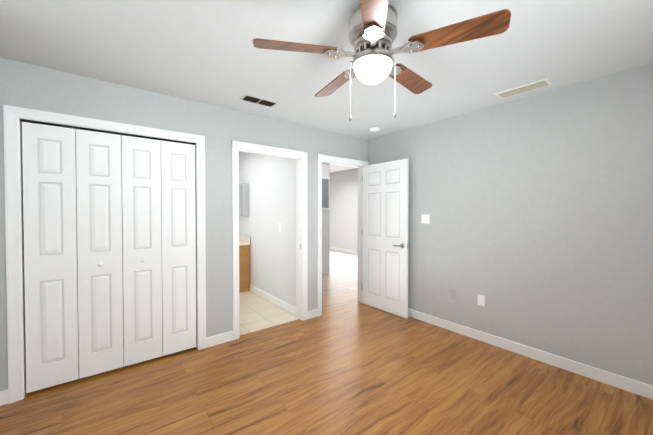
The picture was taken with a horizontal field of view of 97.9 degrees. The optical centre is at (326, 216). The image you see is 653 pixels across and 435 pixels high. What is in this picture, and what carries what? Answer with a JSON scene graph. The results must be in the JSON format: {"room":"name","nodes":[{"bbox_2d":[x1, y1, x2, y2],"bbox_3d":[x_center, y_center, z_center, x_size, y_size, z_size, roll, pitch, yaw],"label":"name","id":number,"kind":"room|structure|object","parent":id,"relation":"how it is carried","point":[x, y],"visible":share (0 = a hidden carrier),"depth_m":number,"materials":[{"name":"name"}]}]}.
{"room":"empty bedroom","nodes":[
{"label":"empty bedroom","id":0,"kind":"room"},
{"bbox_2d":[0,58,367,390],"bbox_3d":[-0.915,-0.060,3.163,4.066,2.760,0.120,-1,1,-38],"label":"wall","id":1,"kind":"structure","parent":0,"point":[35,87],"depth_m":2.87,"materials":[{"name":"grey paint"}]},
{"bbox_2d":[3,105,205,403],"bbox_3d":[-1.779,0.271,2.479,1.345,2.120,0.140,-1,1,-38],"label":"trim","id":2,"kind":"structure","parent":1,"relation":"attached to","point":[14,223],"depth_m":2.07,"materials":[{"name":"white wood"}]},
{"bbox_2d":[20,119,195,144],"bbox_3d":[-1.782,-0.708,2.467,1.193,0.010,0.088,-1,1,-38],"label":"door track","id":3,"kind":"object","parent":1,"relation":"attached to","point":[75,127],"depth_m":2.35,"materials":[{"name":"metal"}]},
{"bbox_2d":[22,122,195,392],"bbox_3d":[-1.757,0.305,2.451,1.177,2.000,0.067,-1,1,-38],"label":"bifold closet door","id":4,"kind":"structure","parent":1,"relation":"in","point":[145,205],"depth_m":2.37,"materials":[{"name":"white wood"}]},
{"bbox_2d":[206,331,232,347],"bbox_3d":[-1.106,1.274,2.949,0.275,0.100,0.014,-1,1,-38],"label":"baseboard","id":5,"kind":"structure","parent":1,"relation":"attached to","point":[214,340],"depth_m":2.94,"materials":[{"name":"white wood"}]},
{"bbox_2d":[362,159,408,318],"bbox_3d":[0.787,0.284,3.926,0.135,2.033,0.792,-1,1,-38],"label":"door leaf","id":6,"kind":"structure","parent":1,"relation":"in","point":[385,237],"depth_m":3.87,"materials":[{"name":"white wood"}]},
{"bbox_2d":[239,152,295,306],"bbox_3d":[-2.059,-0.104,5.951,0.100,2.760,5.680,-1,1,-38],"label":"wall","id":7,"kind":"structure","parent":0,"point":[270,180],"depth_m":4.31,"materials":[{"name":"paint"}]},
{"bbox_2d":[239,183,248,215],"bbox_3d":[-1.641,-0.292,5.240,0.112,0.560,0.810,-1,1,-38],"label":"upper cabinet","id":8,"kind":"object","parent":7,"relation":"attached to","point":[243,199],"visible":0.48,"depth_m":4.93,"materials":[{"name":"grey glass"}]},
{"bbox_2d":[250,285,295,314],"bbox_3d":[-1.154,1.246,4.723,0.017,0.100,2.562,-1,1,-38],"label":"baseboard","id":9,"kind":"structure","parent":7,"relation":"attached to","point":[282,304],"depth_m":4.23,"materials":[{"name":"white wood"}]},
{"bbox_2d":[0,250,652,434],"bbox_3d":[-0.119,1.319,4.864,7.390,0.050,9.820,-1,1,-38],"label":"floor","id":10,"kind":"structure","parent":0,"point":[359,368],"depth_m":2.19,"materials":[{"name":"laminate"}]},
{"bbox_2d":[239,235,249,292],"bbox_3d":[-1.859,0.814,5.135,0.573,0.950,1.026,-1,1,-38],"label":"bathroom vanity","id":11,"kind":"object","parent":10,"relation":"on","point":[244,263],"visible":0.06,"depth_m":4.87,"materials":[{"name":"brown wood"}]},
{"bbox_2d":[0,0,652,172],"bbox_3d":[-0.119,-1.361,4.822,7.390,0.410,9.820,-1,1,-38],"label":"ceiling","id":12,"kind":"structure","parent":0,"point":[205,51],"depth_m":1.92,"materials":[{"name":"paint"}]},
{"bbox_2d":[239,94,278,107],"bbox_3d":[-0.653,-1.116,2.767,0.340,0.016,0.155,-1,1,-38],"label":"ceiling vent","id":13,"kind":"object","parent":12,"relation":"in","point":[257,100],"visible":1,"depth_m":2.75,"materials":[{"name":"black metal"}]},
{"bbox_2d":[369,127,379,131],"bbox_3d":[0.624,-1.119,3.699,0.136,0.038,0.136,-1,1,-38],"label":"smoke detector","id":14,"kind":"object","parent":12,"relation":"attached to","point":[374,129],"visible":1,"depth_m":3.66,"materials":[{"name":"white plastic"}]},
{"bbox_2d":[253,0,510,120],"bbox_3d":[0.254,-0.804,1.539,1.172,0.599,1.181,-1,1,-38],"label":"ceiling fan","id":15,"kind":"object","parent":12,"relation":"hanging from","point":[373,32],"visible":1,"depth_m":1.42,"materials":[{"name":"brown wood"}]},
{"bbox_2d":[494,78,552,98],"bbox_3d":[1.723,-1.111,2.502,0.170,0.016,0.400,-1,1,-38],"label":"ceiling vent","id":16,"kind":"object","parent":12,"relation":"in","point":[541,83],"visible":1,"depth_m":2.47,"materials":[{"name":"white metal"}]},
{"bbox_2d":[322,163,330,273],"bbox_3d":[-0.678,-0.101,5.802,1.836,2.760,0.120,-1,1,-38],"label":"wall","id":17,"kind":"structure","parent":0,"point":[326,213],"depth_m":6.29,"materials":[{"name":"paint"}]},
{"bbox_2d":[322,177,328,208],"bbox_3d":[-0.170,-0.496,6.128,0.566,0.700,0.022,-1,1,-38],"label":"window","id":18,"kind":"structure","parent":17,"relation":"in","point":[325,192],"depth_m":6.23,"materials":[{"name":"grey glass"}]},
{"bbox_2d":[331,170,357,250],"bbox_3d":[1.500,-0.146,8.666,0.120,2.760,5.800,-1,1,-38],"label":"wall","id":19,"kind":"structure","parent":0,"point":[344,184],"depth_m":9.68,"materials":[{"name":"paint"}]},
{"bbox_2d":[330,247,357,253],"bbox_3d":[1.440,1.184,8.652,0.017,0.100,5.580,-1,1,-38],"label":"baseboard","id":20,"kind":"structure","parent":19,"relation":"attached to","point":[331,248],"depth_m":9.70,"materials":[{"name":"white wood"}]},
{"bbox_2d":[368,63,652,385],"bbox_3d":[1.878,0.101,2.802,0.120,2.450,4.140,-1,1,-38],"label":"wall","id":21,"kind":"structure","parent":0,"point":[537,232],"depth_m":2.57,"materials":[{"name":"grey paint"}]},
{"bbox_2d":[421,214,429,223],"bbox_3d":[1.235,0.034,3.537,0.018,0.115,0.115,-1,1,-38],"label":"bedroom light switch","id":22,"kind":"object","parent":21,"relation":"attached to","point":[425,218],"visible":1,"depth_m":3.53,"materials":[{"name":"white plastic"}]},
{"bbox_2d":[450,289,456,299],"bbox_3d":[1.457,0.894,3.259,0.008,0.115,0.072,-1,1,-38],"label":"wall outlet","id":23,"kind":"object","parent":21,"relation":"attached to","point":[453,293],"visible":1,"depth_m":3.26,"materials":[{"name":"grey plastic"}]},
{"bbox_2d":[477,294,484,306],"bbox_3d":[1.644,0.892,3.022,0.008,0.115,0.072,-1,1,-38],"label":"electrical outlet","id":24,"kind":"object","parent":21,"relation":"attached to","point":[481,300],"visible":1,"depth_m":3.02,"materials":[{"name":"white plastic"}]},
{"bbox_2d":[408,308,652,399],"bbox_3d":[1.829,1.276,2.773,0.016,0.100,3.886,-1,1,-38],"label":"baseboard","id":25,"kind":"structure","parent":21,"relation":"attached to","point":[622,382],"depth_m":2.56,"materials":[{"name":"white wood"}]}
]}

